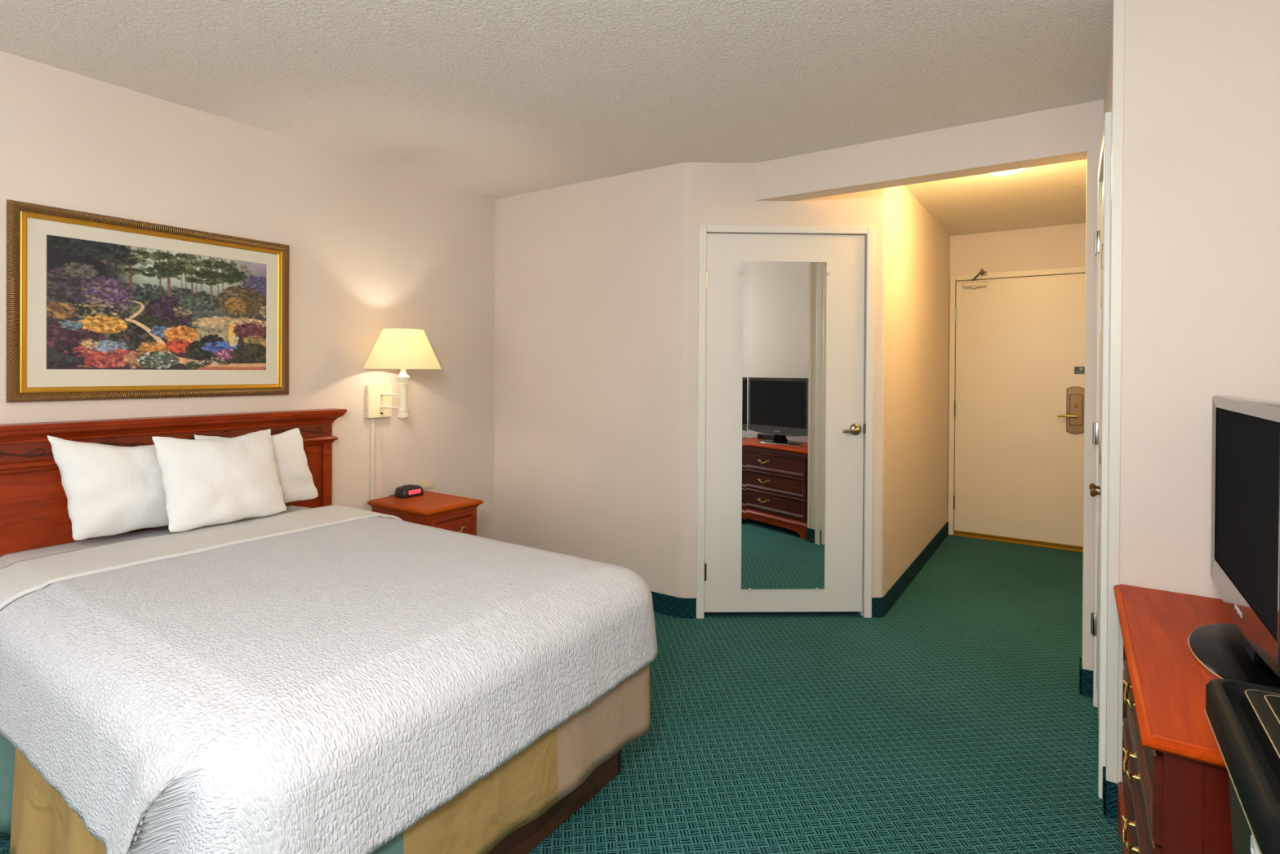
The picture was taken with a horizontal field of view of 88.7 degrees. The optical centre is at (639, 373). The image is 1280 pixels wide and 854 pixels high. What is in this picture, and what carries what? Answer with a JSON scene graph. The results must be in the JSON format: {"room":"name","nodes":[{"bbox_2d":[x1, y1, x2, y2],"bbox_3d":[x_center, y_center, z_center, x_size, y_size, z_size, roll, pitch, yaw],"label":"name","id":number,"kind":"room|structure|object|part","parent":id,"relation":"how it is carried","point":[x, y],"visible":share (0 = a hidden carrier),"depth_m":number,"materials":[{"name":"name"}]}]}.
{"room":"hotel room","nodes":[
{"label":"hotel room","id":0,"kind":"room"},
{"bbox_2d":[0,50,495,539],"bbox_3d":[-2.642,0.080,1.843,0.100,2.440,6.150,1,0,34],"label":"wall","id":1,"kind":"structure","parent":0,"point":[374,247],"depth_m":3.28,"materials":[{"name":"paint"}]},
{"bbox_2d":[5,199,289,402],"bbox_3d":[-1.966,-0.257,2.737,0.028,0.721,1.000,1,0,34],"label":"framed picture","id":2,"kind":"object","parent":1,"relation":"attached to","point":[92,313],"visible":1,"depth_m":2.65,"materials":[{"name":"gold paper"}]},
{"bbox_2d":[46,235,266,369],"bbox_3d":[-1.973,-0.264,2.746,0.001,0.496,0.789,1,0,34],"label":"print","id":3,"kind":"object","parent":2,"relation":"attached to","point":[110,306],"depth_m":2.69},
{"bbox_2d":[369,417,374,511],"bbox_3d":[-1.450,0.720,3.547,0.012,0.960,0.022,1,0,34],"label":"cord cover","id":4,"kind":"object","parent":1,"relation":"attached to","point":[372,420],"visible":0.51,"depth_m":3.54,"materials":[{"name":"beige plastic"}]},
{"bbox_2d":[363,326,441,424],"bbox_3d":[-1.260,0.012,3.462,0.412,0.516,0.389,1,0,34],"label":"wall lamp","id":5,"kind":"object","parent":1,"relation":"attached to","point":[401,348],"visible":1,"depth_m":3.37,"materials":[{"name":"beige fabric"}]},
{"bbox_3d":[-1.422,0.152,3.566,0.030,0.177,0.146,1,0,34],"label":"wall plate","id":6,"kind":"part","parent":5,"relation":"part of","materials":[{"name":"beige metal"}]},
{"bbox_3d":[-1.329,0.182,3.510,0.188,0.022,0.014,1,0,34],"label":"swing arm","id":7,"kind":"part","parent":5,"relation":"part of","materials":[{"name":"white metal"}]},
{"bbox_3d":[-1.328,0.113,3.509,0.188,0.022,0.014,1,0,34],"label":"swing arm","id":8,"kind":"part","parent":5,"relation":"part of","materials":[{"name":"white metal"}]},
{"bbox_3d":[-1.250,-0.127,3.455,0.389,0.207,0.389,1,0,34],"label":"lamp shade","id":9,"kind":"part","parent":5,"relation":"part of","materials":[{"name":"beige fabric"}]},
{"bbox_2d":[395,368,409,424],"bbox_3d":[-1.251,0.088,3.456,0.067,0.364,0.067,1,0,34],"label":"lamp stem","id":10,"kind":"object","parent":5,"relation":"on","point":[402,379],"depth_m":3.44,"materials":[{"name":"beige ceramic"}]},
{"bbox_2d":[419,480,433,488],"bbox_3d":[-1.253,0.655,3.846,0.010,0.046,0.099,1,0,34],"label":"electrical outlet","id":11,"kind":"object","parent":1,"relation":"attached to","point":[426,484],"visible":0.88,"depth_m":3.84,"materials":[{"name":"beige plastic"}]},
{"bbox_2d":[423,482,429,488],"bbox_3d":[-1.251,0.657,3.843,0.004,0.025,0.040,1,0,34],"label":"receptacle","id":12,"kind":"object","parent":11,"relation":"attached to","point":[426,485],"depth_m":3.84,"materials":[{"name":"beige plastic"}]},
{"bbox_2d":[0,0,1113,235],"bbox_3d":[-0.247,-1.175,1.918,3.990,0.100,9.125,1,0,34],"label":"ceiling","id":13,"kind":"structure","parent":0,"point":[492,99],"depth_m":2.46,"materials":[{"name":"white paint"}]},
{"bbox_2d":[990,168,1024,175],"bbox_3d":[1.885,-1.073,3.369,0.260,0.090,0.260,1,0,34],"label":"ceiling light","id":14,"kind":"object","parent":13,"relation":"attached to","point":[1011,171],"visible":0.23,"depth_m":3.37,"materials":[{"name":"white glass"}]},
{"bbox_2d":[0,534,1122,853],"bbox_3d":[-0.263,1.365,1.930,3.990,0.100,9.125,1,0,34],"label":"floor","id":15,"kind":"structure","parent":0,"point":[956,719],"depth_m":2.42,"materials":[{"name":"carpet"}]},
{"bbox_2d":[0,408,650,853],"bbox_3d":[-1.145,0.748,2.155,2.048,1.121,1.541,1,0,34],"label":"bed","id":16,"kind":"object","parent":15,"relation":"on","point":[514,807],"visible":0.16,"depth_m":1.92,"materials":[{"name":"brown wood"}]},
{"bbox_2d":[47,435,168,540],"bbox_3d":[-1.957,0.412,2.502,0.175,0.382,0.452,1,0,34],"label":"pillow","id":17,"kind":"object","parent":16,"relation":"on","point":[109,490],"visible":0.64,"depth_m":2.41,"materials":[{"name":"white fabric"}]},
{"bbox_3d":[-1.139,0.736,2.181,1.951,0.198,1.317,1,0,34],"label":"mattress","id":18,"kind":"part","parent":16,"relation":"part of","materials":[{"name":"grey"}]},
{"bbox_3d":[-1.966,0.656,2.700,0.007,0.610,1.355,1,0,34],"label":"headboard panel","id":19,"kind":"part","parent":16,"relation":"part of","materials":[{"name":"brown wood"}]},
{"bbox_3d":[-1.962,0.331,2.697,0.081,0.039,1.483,1,0,34],"label":"frieze molding","id":20,"kind":"part","parent":16,"relation":"part of","materials":[{"name":"brown wood"}]},
{"bbox_3d":[-1.950,0.214,2.688,0.110,0.069,1.541,1,0,34],"label":"cornice","id":21,"kind":"part","parent":16,"relation":"part of","materials":[{"name":"brown wood"}]},
{"bbox_2d":[194,427,318,502],"bbox_3d":[-1.696,0.428,2.925,0.132,0.347,0.507,1,0,34],"label":"pillow","id":22,"kind":"object","parent":16,"relation":"on","point":[295,476],"visible":0.43,"depth_m":3.01,"materials":[{"name":"white fabric"}]},
{"bbox_3d":[-1.572,0.817,3.278,0.027,0.968,0.045,1,0,34],"label":"headboard post","id":23,"kind":"part","parent":16,"relation":"part of","materials":[{"name":"brown wood"}]},
{"bbox_2d":[0,504,657,853],"bbox_3d":[-1.001,0.757,2.061,1.745,0.301,1.488,1,0,34],"label":"bedspread","id":24,"kind":"object","parent":16,"relation":"on","point":[328,679],"visible":1,"depth_m":1.53,"materials":[{"name":"grey fabric"}]},
{"bbox_2d":[151,428,286,532],"bbox_3d":[-1.685,0.419,2.648,0.195,0.356,0.446,1,0,34],"label":"pillow","id":25,"kind":"object","parent":24,"relation":"on","point":[207,482],"visible":1,"depth_m":2.58,"materials":[{"name":"white fabric"}]},
{"bbox_3d":[-1.162,1.208,2.191,1.870,0.200,1.125,1,0,34],"label":"board","id":26,"kind":"part","parent":16,"relation":"part of","materials":[{"name":"brown wood"}]},
{"bbox_3d":[-0.089,1.215,2.166,0.056,0.200,0.020,1,0,34],"label":"panel","id":27,"kind":"part","parent":16,"relation":"part of","materials":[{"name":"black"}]},
{"bbox_2d":[367,490,483,535],"bbox_3d":[-1.155,0.993,3.536,0.498,0.618,0.374,1,0,34],"label":"nightstand","id":28,"kind":"object","parent":15,"relation":"on","point":[457,513],"visible":0.29,"depth_m":3.44,"materials":[{"name":"brown wood"}]},
{"bbox_2d":[389,484,423,497],"bbox_3d":[-1.296,0.653,3.651,0.121,0.058,0.153,1,0,34],"label":"alarm clock","id":29,"kind":"object","parent":28,"relation":"on","point":[409,491],"visible":1,"depth_m":3.61,"materials":[{"name":"black plastic"}]},
{"bbox_3d":[-0.969,0.821,3.413,0.014,0.166,0.285,1,0,34],"label":"drawer","id":30,"kind":"part","parent":28,"relation":"part of","materials":[{"name":"brown wood"}]},
{"bbox_3d":[-0.959,0.819,3.406,0.030,0.034,0.121,1,0,34],"label":"handle","id":31,"kind":"part","parent":28,"relation":"part of","materials":[{"name":"gold metal"}]},
{"bbox_2d":[1113,583,1236,853],"bbox_3d":[1.340,0.976,1.403,0.493,0.702,0.986,1,0,34],"label":"dresser","id":32,"kind":"object","parent":15,"relation":"on","point":[1173,792],"visible":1,"depth_m":1.29,"materials":[{"name":"brown wood"}]},
{"bbox_3d":[1.155,0.761,1.538,0.030,0.034,0.125,1,0,34],"label":"handle","id":33,"kind":"part","parent":32,"relation":"part of","materials":[{"name":"gold metal"}]},
{"bbox_3d":[1.153,1.093,1.539,0.030,0.034,0.125,1,0,34],"label":"handle","id":34,"kind":"part","parent":32,"relation":"part of","materials":[{"name":"gold metal"}]},
{"bbox_3d":[1.154,0.927,1.539,0.030,0.034,0.125,1,0,34],"label":"handle","id":35,"kind":"part","parent":32,"relation":"part of","materials":[{"name":"gold metal"}]},
{"bbox_3d":[1.164,1.095,1.532,0.014,0.158,0.866,1,0,34],"label":"drawer","id":36,"kind":"part","parent":32,"relation":"part of","materials":[{"name":"brown wood"}]},
{"bbox_3d":[1.165,0.929,1.532,0.014,0.158,0.866,1,0,34],"label":"drawer","id":37,"kind":"part","parent":32,"relation":"part of","materials":[{"name":"brown wood"}]},
{"bbox_3d":[1.166,0.763,1.531,0.014,0.158,0.866,1,0,34],"label":"drawer","id":38,"kind":"part","parent":32,"relation":"part of","materials":[{"name":"brown wood"}]},
{"bbox_2d":[1187,395,1279,688],"bbox_3d":[1.337,0.341,1.396,0.250,0.568,0.685,1,0,34],"label":"television","id":39,"kind":"object","parent":32,"relation":"on","point":[1245,536],"visible":0.97,"depth_m":1.38,"materials":[{"name":"plastic"},{"name":"glass"}]},
{"bbox_2d":[1204,678,1279,853],"bbox_3d":[0.905,0.896,0.768,0.330,0.862,0.432,1,0,34],"label":"chair","id":40,"kind":"object","parent":15,"relation":"on","point":[1243,717],"visible":1,"depth_m":0.86,"materials":[{"name":"black leather"}]},
{"bbox_2d":[493,162,685,597],"bbox_3d":[-0.334,0.085,3.943,1.426,2.440,0.102,1,0,34],"label":"wall","id":41,"kind":"structure","parent":0,"point":[588,388],"depth_m":3.85,"materials":[{"name":"paint"}]},
{"bbox_2d":[650,591,696,617],"bbox_3d":[-0.328,1.253,3.898,1.484,0.105,0.052,1,0,34],"label":"baseboard","id":42,"kind":"structure","parent":41,"relation":"attached to","point":[681,607],"depth_m":3.53,"materials":[{"name":"carpet"}]},
{"bbox_2d":[682,162,884,598],"bbox_3d":[0.775,0.094,3.571,1.081,2.440,0.102,0,0,-2],"label":"wall","id":43,"kind":"structure","parent":0,"point":[716,193],"depth_m":3.51,"materials":[{"name":"paint"}]},
{"bbox_2d":[696,224,874,618],"bbox_3d":[0.780,0.261,3.539,0.948,2.105,0.165,0,0,-2],"label":"door","id":44,"kind":"structure","parent":43,"relation":"in","point":[848,251],"depth_m":3.52,"materials":[{"name":"paint"}]},
{"bbox_2d":[740,261,830,591],"bbox_3d":[0.775,0.286,3.515,0.487,1.773,0.012,0,0,-2],"label":"wall mirror","id":45,"kind":"object","parent":44,"relation":"attached to","point":[784,362],"visible":1,"depth_m":3.52,"materials":[{"name":"silver mirror"}]},
{"bbox_3d":[1.136,0.301,3.499,0.116,0.064,0.065,0,0,-2],"label":"handle","id":46,"kind":"part","parent":44,"relation":"part of","materials":[{"name":"gold metal"}]},
{"bbox_3d":[1.211,0.297,3.529,0.013,0.050,0.014,0,0,-2],"label":"strike plate","id":47,"kind":"part","parent":44,"relation":"part of","materials":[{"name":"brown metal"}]},
{"bbox_2d":[881,185,950,596],"bbox_3d":[1.885,0.097,4.481,0.100,2.440,2.197,1,0,34],"label":"wall","id":48,"kind":"structure","parent":0,"point":[917,250],"depth_m":4.17,"materials":[{"name":"paint"}]},
{"bbox_2d":[871,521,948,617],"bbox_3d":[1.889,1.264,4.451,0.060,0.105,2.243,1,0,34],"label":"baseboard","id":49,"kind":"structure","parent":48,"relation":"attached to","point":[882,606],"depth_m":4.01,"materials":[{"name":"carpet"}]},
{"bbox_2d":[754,99,1103,671],"bbox_3d":[1.362,0.100,3.090,1.745,2.440,0.125,1,0,34],"label":"wall","id":50,"kind":"structure","parent":0,"point":[1058,135],"depth_m":2.89,"materials":[{"name":"paint"}]},
{"bbox_2d":[950,222,1085,275],"bbox_3d":[3.035,0.101,5.097,1.175,2.440,0.100,1,0,34],"label":"wall","id":51,"kind":"structure","parent":0,"point":[1059,246],"depth_m":5.09,"materials":[{"name":"paint"}]},
{"bbox_2d":[947,266,1085,552],"bbox_3d":[2.937,0.254,5.066,1.002,2.133,0.261,1,0,34],"label":"door","id":52,"kind":"structure","parent":51,"relation":"in","point":[1017,338],"depth_m":5.09,"materials":[{"name":"paint"}]},
{"bbox_3d":[2.673,-0.776,5.164,0.097,0.078,0.133,1,0,34],"label":"closer arm","id":53,"kind":"part","parent":52,"relation":"part of","materials":[{"name":"brown metal"}]},
{"bbox_3d":[3.183,0.318,4.871,0.133,0.028,0.045,1,0,34],"label":"lever handle","id":54,"kind":"part","parent":52,"relation":"part of","materials":[{"name":"gold metal"}]},
{"bbox_3d":[3.244,0.274,4.876,0.112,0.354,0.012,1,0,34],"label":"lock plate","id":55,"kind":"part","parent":52,"relation":"part of","materials":[{"name":"brown metal"}]},
{"bbox_3d":[3.241,0.272,4.865,0.082,0.233,0.010,1,0,34],"label":"lock plate","id":56,"kind":"part","parent":52,"relation":"part of","materials":[{"name":"brown metal"}]},
{"bbox_2d":[1074,366,1084,373],"bbox_3d":[3.267,-0.023,4.866,0.064,0.055,0.004,1,0,34],"label":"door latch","id":57,"kind":"object","parent":52,"relation":"attached to","point":[1077,370],"visible":1,"depth_m":4.87,"materials":[{"name":"grey"}]},
{"bbox_2d":[1079,657,1093,696],"bbox_3d":[1.879,1.272,2.742,0.064,0.105,0.134,1,0,34],"label":"baseboard","id":58,"kind":"structure","parent":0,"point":[1086,676],"depth_m":2.69,"materials":[{"name":"carpet"}]},
{"bbox_2d":[1102,766,1117,818],"bbox_3d":[1.630,1.274,1.857,0.517,0.105,0.094,1,0,34],"label":"baseboard","id":59,"kind":"structure","parent":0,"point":[1109,790],"depth_m":1.95,"materials":[{"name":"carpet"}]},
{"bbox_2d":[1103,0,1157,783],"bbox_3d":[1.686,0.105,2.286,0.100,2.440,0.855,1,0,34],"label":"wall","id":60,"kind":"structure","parent":0,"point":[1140,15],"depth_m":1.92,"materials":[{"name":"paint"}]},
{"bbox_2d":[1088,111,1111,798],"bbox_3d":[1.676,0.258,2.312,0.143,2.135,0.725,1,0,34],"label":"door","id":61,"kind":"structure","parent":60,"relation":"in","point":[1100,433],"depth_m":2.04,"materials":[{"name":"paint"}]},
{"bbox_3d":[1.679,0.420,2.414,0.037,0.030,0.030,1,0,34],"label":"knob","id":62,"kind":"part","parent":61,"relation":"part of","materials":[{"name":"brown metal"}]},
{"bbox_3d":[1.602,0.420,2.298,0.037,0.030,0.030,1,0,34],"label":"knob","id":63,"kind":"part","parent":61,"relation":"part of","materials":[{"name":"brown metal"}]},
{"bbox_2d":[1106,0,1124,782],"bbox_3d":[1.422,0.052,1.959,0.027,2.335,0.024,1,0,34],"label":"trim","id":64,"kind":"structure","parent":60,"relation":"attached to","point":[1118,12],"depth_m":1.95,"materials":[{"name":"beige wood"}]},
{"bbox_2d":[1151,0,1279,599],"bbox_3d":[1.698,0.107,1.826,0.428,2.440,0.100,1,0,34],"label":"wall","id":65,"kind":"structure","parent":0,"point":[1217,253],"depth_m":1.84,"materials":[{"name":"paint"}]}
]}

